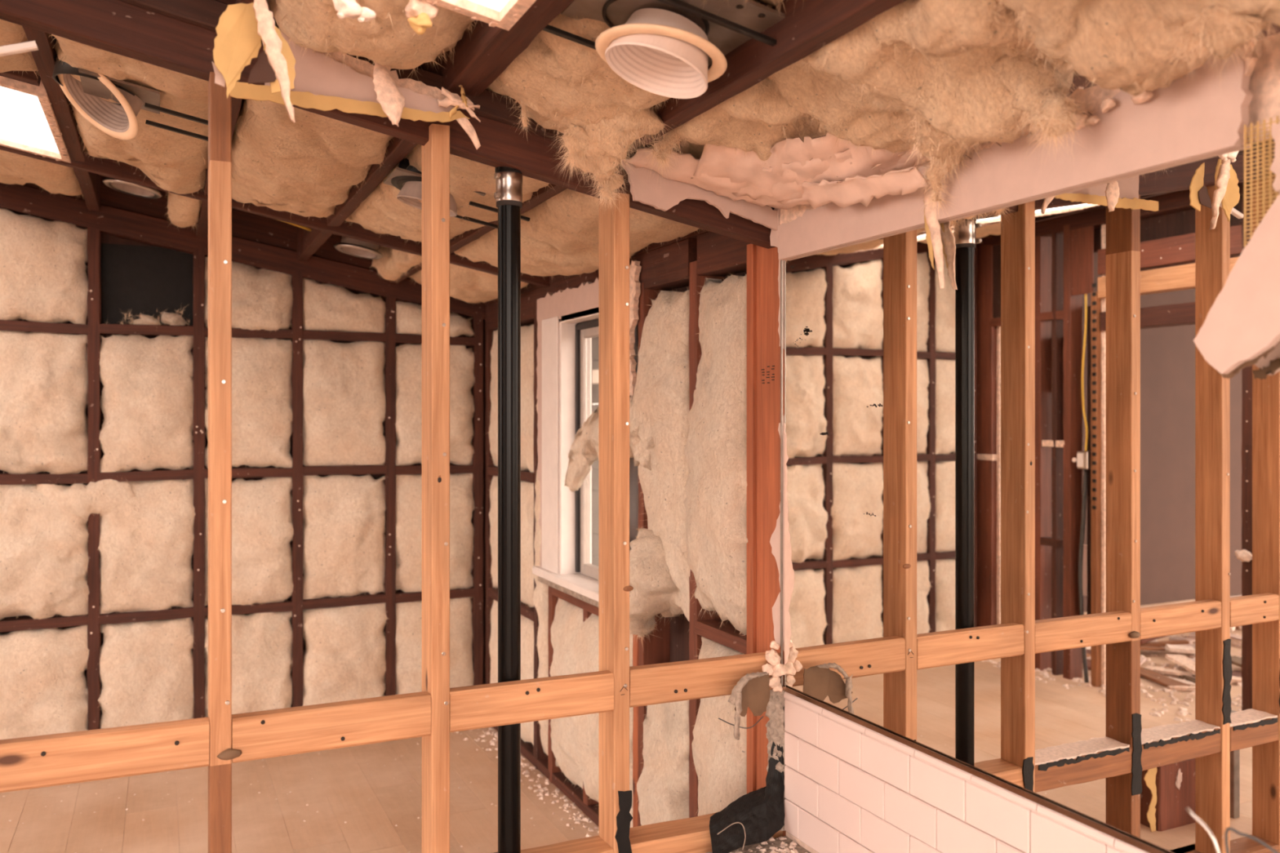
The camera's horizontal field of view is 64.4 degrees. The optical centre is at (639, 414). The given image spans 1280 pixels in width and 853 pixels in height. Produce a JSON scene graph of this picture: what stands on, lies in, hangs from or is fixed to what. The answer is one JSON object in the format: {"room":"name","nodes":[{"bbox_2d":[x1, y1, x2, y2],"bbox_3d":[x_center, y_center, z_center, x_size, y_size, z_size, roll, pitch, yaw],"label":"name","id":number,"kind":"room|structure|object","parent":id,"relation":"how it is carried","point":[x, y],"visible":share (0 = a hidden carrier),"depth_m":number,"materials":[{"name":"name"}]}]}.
{"room":"damaged room","nodes":[
{"label":"damaged room","id":0,"kind":"room"},
{"bbox_2d":[0,175,485,730],"bbox_3d":[-2.099,0.005,3.990,3.221,2.750,0.113,0,0,-25],"label":"wall","id":1,"kind":"structure","parent":0,"point":[137,263],"depth_m":4.09,"materials":[{"name":"paint"}]},
{"bbox_2d":[0,330,88,474],"bbox_3d":[-2.275,-0.038,3.848,0.384,0.596,0.139,0,0,-25],"label":"insulation batt","id":2,"kind":"object","parent":1,"relation":"in","point":[44,375],"visible":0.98,"depth_m":3.83,"materials":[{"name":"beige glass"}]},
{"bbox_2d":[0,483,88,620],"bbox_3d":[-2.268,0.519,3.849,0.370,0.566,0.143,0,0,-25],"label":"insulation batt","id":3,"kind":"object","parent":1,"relation":"in","point":[44,561],"visible":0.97,"depth_m":3.82,"materials":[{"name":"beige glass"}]},
{"bbox_2d":[0,625,88,739],"bbox_3d":[-2.272,1.077,3.856,0.387,0.547,0.127,0,0,-25],"label":"insulation batt","id":4,"kind":"object","parent":1,"relation":"in","point":[43,680],"visible":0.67,"depth_m":3.83,"materials":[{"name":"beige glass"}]},
{"bbox_2d":[0,207,91,324],"bbox_3d":[-2.275,-0.554,3.859,0.384,0.457,0.120,0,0,-25],"label":"insulation batt","id":5,"kind":"object","parent":1,"relation":"in","point":[43,277],"visible":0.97,"depth_m":3.83,"materials":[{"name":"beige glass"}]},
{"bbox_2d":[34,479,139,527],"bbox_3d":[-2.123,0.340,3.909,0.406,0.229,0.080,0,0,-25],"label":"scrap","id":6,"kind":"object","parent":1,"relation":"attached to","point":[102,497],"visible":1,"depth_m":3.91,"materials":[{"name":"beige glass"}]},
{"bbox_2d":[97,479,195,614],"bbox_3d":[-1.938,0.526,4.018,0.399,0.562,0.119,0,0,-25],"label":"insulation batt","id":7,"kind":"object","parent":1,"relation":"in","point":[146,549],"visible":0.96,"depth_m":4.00,"materials":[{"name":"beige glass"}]},
{"bbox_2d":[97,617,194,728],"bbox_3d":[-1.943,1.073,4.017,0.393,0.565,0.116,0,0,-25],"label":"insulation batt","id":8,"kind":"object","parent":1,"relation":"in","point":[146,668],"visible":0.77,"depth_m":3.99,"materials":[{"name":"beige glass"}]},
{"bbox_2d":[98,333,194,472],"bbox_3d":[-1.944,-0.040,4.017,0.398,0.599,0.115,0,0,-25],"label":"insulation batt","id":9,"kind":"object","parent":1,"relation":"in","point":[147,399],"visible":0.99,"depth_m":3.98,"materials":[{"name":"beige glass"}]},
{"bbox_2d":[104,304,189,327],"bbox_3d":[-1.964,-0.371,4.024,0.341,0.162,0.120,0,0,-25],"label":"scraps","id":10,"kind":"object","parent":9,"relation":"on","point":[173,319],"visible":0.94,"depth_m":4.07,"materials":[{"name":"beige fabric"}]},
{"bbox_2d":[204,611,292,717],"bbox_3d":[-1.607,1.077,4.181,0.397,0.556,0.105,0,0,-25],"label":"insulation batt","id":11,"kind":"object","parent":1,"relation":"in","point":[262,642],"visible":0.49,"depth_m":4.17,"materials":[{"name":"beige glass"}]},
{"bbox_2d":[204,337,292,468],"bbox_3d":[-1.608,-0.042,4.178,0.397,0.575,0.110,0,0,-25],"label":"insulation batt","id":12,"kind":"object","parent":1,"relation":"in","point":[262,387],"visible":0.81,"depth_m":4.17,"materials":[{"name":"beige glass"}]},
{"bbox_2d":[204,256,293,330],"bbox_3d":[-1.607,-0.485,4.173,0.405,0.338,0.120,0,0,-25],"label":"insulation batt","id":13,"kind":"object","parent":1,"relation":"in","point":[262,299],"visible":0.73,"depth_m":4.16,"materials":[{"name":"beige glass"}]},
{"bbox_2d":[204,477,293,606],"bbox_3d":[-1.602,0.523,4.175,0.399,0.580,0.121,0,0,-25],"label":"insulation batt","id":14,"kind":"object","parent":1,"relation":"in","point":[262,528],"visible":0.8,"depth_m":4.16,"materials":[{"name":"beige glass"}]},
{"bbox_2d":[302,339,386,466],"bbox_3d":[-1.257,-0.040,4.337,0.397,0.579,0.122,0,0,-25],"label":"insulation batt","id":15,"kind":"object","parent":1,"relation":"in","point":[344,398],"visible":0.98,"depth_m":4.31,"materials":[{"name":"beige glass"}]},
{"bbox_2d":[302,474,386,599],"bbox_3d":[-1.261,0.523,4.339,0.410,0.562,0.114,0,0,-25],"label":"insulation batt","id":16,"kind":"object","parent":1,"relation":"in","point":[344,516],"visible":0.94,"depth_m":4.31,"materials":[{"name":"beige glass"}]},
{"bbox_2d":[302,278,387,333],"bbox_3d":[-1.268,-0.449,4.341,0.403,0.260,0.104,0,0,-25],"label":"insulation batt","id":17,"kind":"object","parent":1,"relation":"in","point":[326,307],"visible":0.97,"depth_m":4.30,"materials":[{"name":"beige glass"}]},
{"bbox_2d":[302,603,389,706],"bbox_3d":[-1.257,1.076,4.336,0.399,0.552,0.123,0,0,-25],"label":"insulation batt","id":18,"kind":"object","parent":1,"relation":"in","point":[344,651],"visible":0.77,"depth_m":4.30,"materials":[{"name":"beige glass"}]},
{"bbox_2d":[395,596,473,694],"bbox_3d":[-0.911,1.079,4.505,0.410,0.578,0.112,0,0,-25],"label":"insulation batt","id":19,"kind":"object","parent":1,"relation":"in","point":[408,675],"visible":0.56,"depth_m":4.45,"materials":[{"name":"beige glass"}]},
{"bbox_2d":[395,342,475,466],"bbox_3d":[-0.904,-0.035,4.502,0.408,0.578,0.123,0,0,-25],"label":"insulation batt","id":20,"kind":"object","parent":1,"relation":"in","point":[408,412],"visible":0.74,"depth_m":4.45,"materials":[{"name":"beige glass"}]},
{"bbox_2d":[395,473,475,592],"bbox_3d":[-0.910,0.523,4.508,0.416,0.570,0.107,0,0,-25],"label":"insulation batt","id":21,"kind":"object","parent":1,"relation":"in","point":[408,517],"visible":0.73,"depth_m":4.46,"materials":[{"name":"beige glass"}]},
{"bbox_2d":[395,301,474,337],"bbox_3d":[-0.907,-0.406,4.503,0.396,0.188,0.118,0,0,-25],"label":"insulation batt","id":22,"kind":"object","parent":1,"relation":"attached to","point":[408,315],"visible":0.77,"depth_m":4.43,"materials":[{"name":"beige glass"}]},
{"bbox_2d":[0,727,599,852],"bbox_3d":[-3.019,1.440,0.790,7.610,0.120,6.600,0,0,-25],"label":"floor","id":23,"kind":"structure","parent":0,"point":[261,823],"depth_m":3.55,"materials":[{"name":"wood"}]},
{"bbox_2d":[3,727,599,852],"bbox_3d":[-1.075,1.375,3.142,1.924,0.011,2.214,0,0,-25],"label":"rubble","id":24,"kind":"object","parent":23,"relation":"on","point":[540,789],"visible":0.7,"depth_m":3.71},
{"bbox_2d":[706,835,810,852],"bbox_3d":[0.711,1.177,1.323,0.233,0.405,2.190,0,0,-25],"label":"ledge","id":25,"kind":"object","parent":23,"relation":"on","point":[776,843],"visible":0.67,"depth_m":2.29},
{"bbox_2d":[709,742,785,852],"bbox_3d":[0.241,0.863,2.296,0.224,0.210,0.112,0,0,-25],"label":"flap","id":26,"kind":"object","parent":25,"relation":"on","point":[756,816],"visible":1,"depth_m":2.30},
{"bbox_2d":[729,836,808,852],"bbox_3d":[0.333,0.972,2.108,0.212,0.009,0.440,0,0,-25],"label":"rubble","id":27,"kind":"object","parent":25,"relation":"on","point":[793,844],"visible":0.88,"depth_m":2.28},
{"bbox_2d":[1185,807,1278,852],"bbox_3d":[0.723,0.728,1.198,0.035,0.484,0.154,0,0,-25],"label":"loose wires","id":28,"kind":"object","parent":25,"relation":"on","point":[1196,818],"visible":1,"depth_m":1.21,"materials":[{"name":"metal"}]},
{"bbox_2d":[0,0,782,852],"bbox_3d":[-2.191,-0.151,1.250,5.744,3.062,0.126,0,0,-25],"label":"wall","id":29,"kind":"structure","parent":0,"point":[179,36],"depth_m":2.04,"materials":[{"name":"brown wood"}]},
{"bbox_2d":[0,40,38,56],"bbox_3d":[-1.045,-0.600,1.674,0.093,0.042,0.016,0,0,-25],"label":"wood lath","id":30,"kind":"object","parent":29,"relation":"attached to","point":[30,46],"visible":1,"depth_m":1.68,"materials":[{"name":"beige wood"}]},
{"bbox_2d":[229,27,480,122],"bbox_3d":[-0.525,-0.643,1.902,0.453,0.170,0.063,0,0,-25],"label":"drywall remnant","id":31,"kind":"object","parent":29,"relation":"attached to","point":[319,83],"visible":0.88,"depth_m":1.90,"materials":[{"name":"paint"}]},
{"bbox_2d":[456,117,480,149],"bbox_3d":[-0.332,-0.545,1.969,0.048,0.059,0.007,0,0,-27],"label":"chip","id":32,"kind":"object","parent":31,"relation":"hanging from","point":[464,122],"visible":1,"depth_m":1.97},
{"bbox_2d":[493,166,522,852],"bbox_3d":[-0.282,0.417,2.167,0.066,1.925,0.060,0,0,-25],"label":"vent pipe","id":33,"kind":"object","parent":29,"relation":"attached to","point":[508,196],"visible":0.9,"depth_m":2.15,"materials":[{"name":"black plastic"}]},
{"bbox_2d":[621,160,777,231],"bbox_3d":[0.158,-0.484,2.284,0.438,0.126,0.010,0,0,-25],"label":"drywall remnant","id":34,"kind":"object","parent":29,"relation":"attached to","point":[668,193],"visible":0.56,"depth_m":2.24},
{"bbox_2d":[718,671,769,740],"bbox_3d":[0.243,0.648,2.274,0.144,0.141,0.033,0,0,-32],"label":"flap","id":35,"kind":"object","parent":29,"relation":"attached to","point":[752,691],"visible":1,"depth_m":2.28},
{"bbox_2d":[761,640,786,692],"bbox_3d":[0.309,0.585,2.351,0.061,0.121,0.040,0,0,-25],"label":"clump","id":36,"kind":"object","parent":29,"relation":"attached to","point":[775,668],"visible":0.94,"depth_m":2.34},
{"bbox_2d":[0,0,1279,287],"bbox_3d":[-2.865,-1.271,0.862,7.950,1.580,6.800,0,0,-25],"label":"ceiling","id":37,"kind":"structure","parent":0,"point":[477,63],"depth_m":2.00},
{"bbox_2d":[0,18,39,79],"bbox_3d":[-1.421,-0.844,2.029,0.404,0.190,0.730,0,0,-25],"label":"insulation","id":38,"kind":"object","parent":37,"relation":"attached to","point":[11,33],"depth_m":2.26,"materials":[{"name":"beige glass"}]},
{"bbox_2d":[0,75,71,163],"bbox_3d":[-2.111,-0.900,2.566,1.142,0.252,0.739,0,0,-25],"label":"skylight","id":39,"kind":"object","parent":37,"relation":"attached to","point":[28,122],"depth_m":2.79,"materials":[{"name":"white glass"}]},
{"bbox_2d":[0,149,83,199],"bbox_3d":[-2.090,-0.841,3.440,0.416,0.199,0.759,0,0,-25],"label":"insulation","id":40,"kind":"object","parent":37,"relation":"attached to","point":[15,168],"depth_m":3.31,"materials":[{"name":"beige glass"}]},
{"bbox_2d":[48,34,208,195],"bbox_3d":[-1.250,-0.770,2.568,0.396,0.196,1.582,0,0,-25],"label":"insulation","id":41,"kind":"object","parent":37,"relation":"attached to","point":[176,162],"depth_m":2.59,"materials":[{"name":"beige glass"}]},
{"bbox_2d":[52,55,208,141],"bbox_3d":[-1.155,-0.735,2.345,0.349,0.185,0.205,0,0,-21],"label":"recessed light","id":42,"kind":"object","parent":37,"relation":"in","point":[119,121],"visible":0.69,"depth_m":2.34,"materials":[{"name":"metal"}]},
{"bbox_2d":[102,177,161,198],"bbox_3d":[-1.720,-0.804,3.446,0.181,0.119,0.184,0,0,-25],"label":"ring","id":43,"kind":"object","parent":37,"relation":"attached to","point":[128,188],"visible":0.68,"depth_m":3.48,"materials":[{"name":"metal"}]},
{"bbox_2d":[166,192,202,231],"bbox_3d":[-1.616,-0.732,3.617,0.154,0.184,0.614,0,0,-25],"label":"insulation","id":44,"kind":"object","parent":37,"relation":"attached to","point":[183,211],"depth_m":3.52,"materials":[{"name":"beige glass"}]},
{"bbox_2d":[212,2,295,98],"bbox_3d":[-0.623,-0.581,1.644,0.138,0.159,0.034,0,0,-42],"label":"flap","id":45,"kind":"object","parent":37,"relation":"hanging from","point":[237,41],"visible":0.81,"depth_m":1.62,"materials":[{"name":"paper"}]},
{"bbox_2d":[253,0,295,123],"bbox_3d":[-0.584,-0.572,1.620,0.065,0.203,0.023,0,0,-25],"label":"drywall splinter","id":46,"kind":"object","parent":37,"relation":"hanging from","point":[264,17],"visible":1,"depth_m":1.61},
{"bbox_2d":[231,98,393,218],"bbox_3d":[-0.904,-0.690,2.743,0.414,0.217,1.580,0,0,-25],"label":"insulation","id":47,"kind":"object","parent":37,"relation":"attached to","point":[309,166],"depth_m":2.58,"materials":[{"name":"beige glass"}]},
{"bbox_2d":[333,235,382,259],"bbox_3d":[-1.074,-0.661,3.882,0.181,0.119,0.184,0,0,-25],"label":"recessed light","id":48,"kind":"object","parent":37,"relation":"attached to","point":[354,247],"visible":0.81,"depth_m":3.85,"materials":[{"name":"metal"}]},
{"bbox_2d":[266,0,481,78],"bbox_3d":[-0.466,-0.732,1.799,0.418,0.248,0.473,0,0,-25],"label":"insulation","id":49,"kind":"object","parent":37,"relation":"attached to","point":[388,38],"depth_m":1.75,"materials":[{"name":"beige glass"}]},
{"bbox_2d":[332,0,363,18],"bbox_3d":[-0.453,-0.634,1.577,0.036,0.040,0.039,0,0,41],"label":"chunk","id":50,"kind":"object","parent":49,"relation":"attached to","point":[351,9],"visible":1,"depth_m":1.57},
{"bbox_2d":[360,6,376,22],"bbox_3d":[-0.425,-0.625,1.588,0.026,0.020,0.016,0,0,-25],"label":"chunk","id":51,"kind":"object","parent":49,"relation":"attached to","point":[367,14],"visible":1,"depth_m":1.58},
{"bbox_2d":[373,62,404,126],"bbox_3d":[-0.461,-0.590,1.859,0.056,0.132,0.054,0,0,-25],"label":"paper tongue","id":52,"kind":"object","parent":49,"relation":"hanging from","point":[391,100],"visible":0.93,"depth_m":1.84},
{"bbox_2d":[370,245,422,283],"bbox_3d":[-0.945,-0.606,3.986,0.167,0.152,0.739,0,0,-25],"label":"insulation","id":53,"kind":"object","parent":37,"relation":"attached to","point":[393,262],"depth_m":3.97,"materials":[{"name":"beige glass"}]},
{"bbox_2d":[342,143,555,244],"bbox_3d":[-0.547,-0.619,2.887,0.424,0.214,1.550,0,0,-25],"label":"insulation","id":54,"kind":"object","parent":37,"relation":"attached to","point":[381,212],"depth_m":2.84,"materials":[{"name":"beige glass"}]},
{"bbox_2d":[382,157,529,228],"bbox_3d":[-0.492,-0.596,2.708,0.353,0.164,0.224,0,0,-25],"label":"recessed light","id":55,"kind":"object","parent":37,"relation":"in","point":[408,180],"visible":0.46,"depth_m":2.63,"materials":[{"name":"metal"}]},
{"bbox_2d":[408,263,528,304],"bbox_3d":[-0.697,-0.552,4.097,0.418,0.206,0.752,0,0,-25],"label":"insulation","id":56,"kind":"object","parent":37,"relation":"attached to","point":[468,285],"depth_m":3.91,"materials":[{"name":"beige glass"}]},
{"bbox_2d":[424,0,536,30],"bbox_3d":[-0.221,-0.698,1.112,0.503,0.133,1.021,0,0,-25],"label":"ceiling light","id":57,"kind":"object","parent":37,"relation":"attached to","point":[503,14],"depth_m":1.62,"materials":[{"name":"white plastic"}]},
{"bbox_2d":[407,12,432,35],"bbox_3d":[-0.352,-0.627,1.625,0.040,0.034,0.023,0,0,9],"label":"chunk","id":58,"kind":"object","parent":57,"relation":"attached to","point":[420,23],"visible":1,"depth_m":1.62,"materials":[{"name":"yellow paper"}]},
{"bbox_2d":[404,0,438,23],"bbox_3d":[-0.351,-0.647,1.628,0.050,0.040,0.041,0,0,-25],"label":"chunk","id":59,"kind":"object","parent":57,"relation":"attached to","point":[415,7],"visible":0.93,"depth_m":1.62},
{"bbox_2d":[453,188,702,279],"bbox_3d":[-0.201,-0.548,3.065,0.445,0.223,1.570,0,0,-25],"label":"insulation","id":60,"kind":"object","parent":37,"relation":"attached to","point":[561,236],"depth_m":2.90,"materials":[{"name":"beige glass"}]},
{"bbox_2d":[485,13,679,141],"bbox_3d":[-0.115,-0.645,1.973,0.385,0.218,0.549,0,0,-29],"label":"insulation","id":61,"kind":"object","parent":37,"relation":"attached to","point":[561,80],"depth_m":1.89,"materials":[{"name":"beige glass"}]},
{"bbox_2d":[510,101,533,137],"bbox_3d":[-0.229,-0.596,2.019,0.074,0.105,0.062,0,0,-25],"label":"strand","id":62,"kind":"object","parent":61,"relation":"hanging from","point":[524,120],"visible":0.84,"depth_m":2.02,"materials":[{"name":"beige fabric"}]},
{"bbox_2d":[549,122,622,186],"bbox_3d":[-0.116,-0.521,2.035,0.156,0.164,0.126,0,0,-21],"label":"tuft","id":63,"kind":"object","parent":61,"relation":"hanging from","point":[572,144],"visible":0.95,"depth_m":2.02,"materials":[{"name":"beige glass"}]},
{"bbox_2d":[560,106,678,218],"bbox_3d":[-0.059,-0.532,2.036,0.218,0.274,0.257,0,0,-37],"label":"tuft","id":64,"kind":"object","parent":37,"relation":"hanging from","point":[611,144],"visible":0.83,"depth_m":2.01,"materials":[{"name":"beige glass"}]},
{"bbox_2d":[542,0,784,98],"bbox_3d":[0.028,-0.639,1.660,0.322,0.200,0.271,0,0,-25],"label":"recessed light","id":65,"kind":"object","parent":37,"relation":"in","point":[667,48],"visible":1,"depth_m":1.65,"materials":[{"name":"metal"}]},
{"bbox_2d":[635,129,702,186],"bbox_3d":[0.086,-0.563,2.088,0.191,0.238,0.141,0,0,-31],"label":"tuft","id":66,"kind":"object","parent":37,"relation":"hanging from","point":[666,148],"visible":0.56,"depth_m":2.08,"materials":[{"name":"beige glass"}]},
{"bbox_2d":[648,77,827,181],"bbox_3d":[0.253,-0.577,2.077,0.431,0.221,0.527,0,0,-22],"label":"insulation","id":67,"kind":"object","parent":37,"relation":"attached to","point":[749,120],"depth_m":2.00,"materials":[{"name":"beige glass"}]},
{"bbox_2d":[701,0,804,13],"bbox_3d":[0.226,-0.675,1.290,0.347,0.187,0.694,0,0,-25],"label":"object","id":68,"kind":"structure","parent":37,"relation":"attached to","point":[771,2],"depth_m":1.61,"materials":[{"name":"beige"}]},
{"bbox_2d":[621,132,990,209],"bbox_3d":[0.388,-0.497,2.052,0.811,0.190,0.382,0,0,41],"label":"insulation","id":69,"kind":"object","parent":37,"relation":"attached to","point":[844,175],"depth_m":2.06,"materials":[{"name":"fabric"}]},
{"bbox_2d":[765,0,1086,160],"bbox_3d":[0.465,-0.539,1.638,0.445,0.257,0.631,0,0,-25],"label":"insulation","id":70,"kind":"object","parent":37,"relation":"attached to","point":[864,80],"depth_m":1.58,"materials":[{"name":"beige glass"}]},
{"bbox_2d":[893,58,991,220],"bbox_3d":[0.506,-0.487,1.708,0.226,0.329,0.369,0,0,2],"label":"tuft","id":71,"kind":"object","parent":70,"relation":"hanging from","point":[945,156],"visible":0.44,"depth_m":1.75,"materials":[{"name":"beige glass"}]},
{"bbox_2d":[977,50,1097,172],"bbox_3d":[0.601,-0.466,1.540,0.192,0.216,0.153,0,0,13],"label":"tuft","id":72,"kind":"object","parent":70,"relation":"hanging from","point":[1036,92],"visible":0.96,"depth_m":1.52,"materials":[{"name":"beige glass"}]},
{"bbox_2d":[970,0,1279,96],"bbox_3d":[0.678,-0.532,1.189,0.456,0.232,0.578,0,0,-23],"label":"insulation","id":73,"kind":"object","parent":37,"relation":"attached to","point":[1112,44],"depth_m":1.33,"materials":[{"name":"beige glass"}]},
{"bbox_2d":[1153,0,1279,93],"bbox_3d":[0.709,-0.463,1.259,0.168,0.164,0.148,0,0,43],"label":"tuft","id":74,"kind":"object","parent":73,"relation":"attached to","point":[1229,32],"visible":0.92,"depth_m":1.24,"materials":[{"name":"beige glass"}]},
{"bbox_2d":[484,32,1279,852],"bbox_3d":[0.527,0.380,2.071,0.143,2.000,5.900,0,0,-25],"label":"wall","id":75,"kind":"structure","parent":0,"point":[850,787],"depth_m":2.12,"materials":[{"name":"tile"}]},
{"bbox_2d":[487,324,533,472],"bbox_3d":[-0.539,-0.065,4.268,0.121,0.632,0.647,0,0,-25],"label":"insulation batt","id":76,"kind":"object","parent":75,"relation":"attached to","point":[526,331],"visible":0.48,"depth_m":4.06,"materials":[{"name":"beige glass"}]},
{"bbox_2d":[488,475,533,607],"bbox_3d":[-0.545,0.526,4.266,0.134,0.543,0.644,0,0,-25],"label":"insulation batt","id":77,"kind":"object","parent":75,"relation":"attached to","point":[526,488],"visible":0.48,"depth_m":4.05,"materials":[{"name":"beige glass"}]},
{"bbox_2d":[488,600,533,746],"bbox_3d":[-0.538,1.082,4.264,0.122,0.555,0.646,0,0,-25],"label":"insulation batt","id":78,"kind":"object","parent":75,"relation":"in","point":[526,624],"visible":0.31,"depth_m":4.07,"materials":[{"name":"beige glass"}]},
{"bbox_2d":[533,395,548,755],"bbox_3d":[-0.361,0.484,3.903,0.110,1.725,0.170,0,0,-25],"label":"insulation batt","id":79,"kind":"object","parent":75,"relation":"in","point":[540,597],"visible":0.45,"depth_m":3.87,"materials":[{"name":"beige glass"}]},
{"bbox_2d":[532,277,638,608],"bbox_3d":[-0.183,0.089,3.547,0.150,1.088,0.814,0,0,-25],"label":"window","id":80,"kind":"structure","parent":75,"relation":"in","point":[568,319],"depth_m":3.67,"materials":[{"name":"paint"}]},
{"bbox_2d":[546,598,633,827],"bbox_3d":[-0.183,1.005,3.479,0.150,0.695,0.781,0,0,-25],"label":"insulation batt","id":81,"kind":"object","parent":75,"relation":"attached to","point":[575,740],"visible":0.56,"depth_m":3.46,"materials":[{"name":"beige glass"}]},
{"bbox_2d":[564,394,654,494],"bbox_3d":[-0.106,0.106,3.182,0.136,0.378,0.682,0,0,-28],"label":"tuft","id":82,"kind":"object","parent":75,"relation":"attached to","point":[584,451],"visible":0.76,"depth_m":3.23,"materials":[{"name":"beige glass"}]},
{"bbox_2d":[629,259,641,395],"bbox_3d":[-0.029,-0.196,3.128,0.016,0.552,0.124,0,0,-25],"label":"drywall remnant","id":83,"kind":"object","parent":75,"relation":"attached to","point":[635,268],"visible":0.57,"depth_m":3.10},
{"bbox_2d":[631,288,693,623],"bbox_3d":[0.071,0.127,2.929,0.157,1.004,0.396,0,0,-25],"label":"insulation batt","id":84,"kind":"object","parent":75,"relation":"attached to","point":[661,395],"visible":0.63,"depth_m":2.88,"materials":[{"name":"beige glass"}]},
{"bbox_2d":[629,525,677,652],"bbox_3d":[0.028,0.511,2.932,0.256,0.385,0.226,0,0,35],"label":"insulation","id":85,"kind":"object","parent":84,"relation":"hanging from","point":[653,585],"visible":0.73,"depth_m":2.89,"materials":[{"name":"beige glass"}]},
{"bbox_2d":[635,700,689,826],"bbox_3d":[0.076,1.038,2.948,0.133,0.637,0.348,0,0,-25],"label":"insulation batt","id":86,"kind":"object","parent":75,"relation":"in","point":[663,783],"visible":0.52,"depth_m":2.88,"materials":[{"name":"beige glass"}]},
{"bbox_2d":[681,271,747,635],"bbox_3d":[0.198,0.099,2.667,0.150,0.976,0.411,0,0,-25],"label":"insulation batt","id":87,"kind":"object","parent":75,"relation":"in","point":[715,502],"visible":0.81,"depth_m":2.58,"materials":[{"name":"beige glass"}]},
{"bbox_2d":[691,636,746,816],"bbox_3d":[0.217,0.965,2.646,0.134,0.774,0.327,0,0,-25],"label":"insulation batt","id":88,"kind":"object","parent":75,"relation":"in","point":[720,759],"visible":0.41,"depth_m":2.59,"materials":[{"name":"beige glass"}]},
{"bbox_2d":[769,208,780,248],"bbox_3d":[0.317,-0.433,2.368,0.008,0.097,0.042,0,0,-25],"label":"scrap","id":89,"kind":"object","parent":75,"relation":"attached to","point":[774,237],"visible":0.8,"depth_m":2.36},
{"bbox_2d":[764,689,786,831],"bbox_3d":[0.318,0.802,2.392,0.037,0.325,0.083,0,0,-25],"label":"mortar edge","id":90,"kind":"object","parent":75,"relation":"attached to","point":[775,731],"visible":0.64,"depth_m":2.37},
{"bbox_2d":[769,414,784,651],"bbox_3d":[0.329,0.278,2.397,0.008,0.565,0.072,0,0,-25],"label":"scrap","id":91,"kind":"object","parent":75,"relation":"attached to","point":[775,541],"visible":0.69,"depth_m":2.39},
{"bbox_2d":[777,248,784,349],"bbox_3d":[0.335,-0.300,2.378,0.013,0.300,0.031,0,0,-25],"label":"scrap","id":92,"kind":"object","parent":75,"relation":"attached to","point":[779,275],"visible":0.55,"depth_m":2.37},
{"bbox_2d":[923,177,945,288],"bbox_3d":[0.539,-0.334,1.873,0.016,0.209,0.054,0,0,-25],"label":"tape strip","id":93,"kind":"object","parent":75,"relation":"hanging from","point":[932,227],"visible":0.84,"depth_m":1.87,"materials":[{"name":"yellow paper"}]},
{"bbox_2d":[782,685,1164,852],"bbox_3d":[0.728,0.632,1.506,0.008,0.010,1.865,0,0,-25],"label":"channel","id":94,"kind":"object","parent":75,"relation":"attached to","point":[1095,825],"visible":1,"depth_m":1.75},
{"bbox_2d":[780,138,1279,852],"bbox_3d":[0.729,0.137,1.510,0.011,0.991,1.873,0,0,-25],"label":"mirror","id":95,"kind":"object","parent":75,"relation":"attached to","point":[1032,532],"depth_m":1.64,"materials":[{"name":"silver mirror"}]},
{"bbox_2d":[803,326,812,335],"bbox_3d":[0.373,-0.186,2.265,0.001,0.021,0.032,0,0,-25],"label":"spot","id":96,"kind":"object","parent":95,"relation":"attached to","point":[807,331],"depth_m":2.26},
{"bbox_2d":[1071,111,1088,129],"bbox_3d":[0.674,-0.450,1.559,0.016,0.025,0.031,0,0,-43],"label":"chunk","id":97,"kind":"object","parent":75,"relation":"on","point":[1086,117],"visible":0.64,"depth_m":1.55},
{"bbox_2d":[1084,115,1099,125],"bbox_3d":[0.684,-0.445,1.540,0.012,0.014,0.025,0,0,-25],"label":"chunk","id":98,"kind":"object","parent":75,"relation":"on","point":[1095,119],"visible":0.99,"depth_m":1.53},
{"bbox_2d":[1099,97,1115,112],"bbox_3d":[0.696,-0.461,1.514,0.013,0.020,0.027,0,0,-25],"label":"chunk","id":99,"kind":"object","parent":75,"relation":"on","point":[1106,104],"visible":1,"depth_m":1.51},
{"bbox_2d":[1129,90,1153,104],"bbox_3d":[0.721,-0.462,1.462,0.020,0.026,0.039,0,0,-25],"label":"chunk","id":100,"kind":"object","parent":75,"relation":"attached to","point":[1145,95],"visible":0.48,"depth_m":1.45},
{"bbox_2d":[1193,193,1279,378],"bbox_3d":[0.789,-0.200,1.287,0.024,0.306,0.176,0,0,-25],"label":"slab","id":101,"kind":"object","parent":75,"relation":"hanging from","point":[1242,326],"visible":1,"depth_m":1.29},
{"bbox_2d":[1270,123,1279,191],"bbox_3d":[0.806,-0.330,1.269,0.010,0.100,0.035,0,0,-25],"label":"chip","id":102,"kind":"object","parent":101,"relation":"attached to","point":[1275,131],"visible":1,"depth_m":1.27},
{"bbox_2d":[1244,115,1279,246],"bbox_3d":[0.808,-0.300,1.302,0.002,0.161,0.070,0,0,-25],"label":"tape","id":103,"kind":"object","parent":75,"relation":"attached to","point":[1277,121],"visible":0.78,"depth_m":1.32,"materials":[{"name":"yellow fabric"}]},
{"label":"outside","id":104,"kind":"structure","parent":0,"visible":0},
{"bbox_3d":[0.000,1.730,0.000,60.000,0.100,60.000,0,0,-25],"label":"ground","id":105,"kind":"structure","parent":104,"visible":0},
{"bbox_2d":[592,336,599,566],"bbox_3d":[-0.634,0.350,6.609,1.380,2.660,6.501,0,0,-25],"label":"house","id":106,"kind":"structure","parent":105,"relation":"on","point":[595,340],"depth_m":7.50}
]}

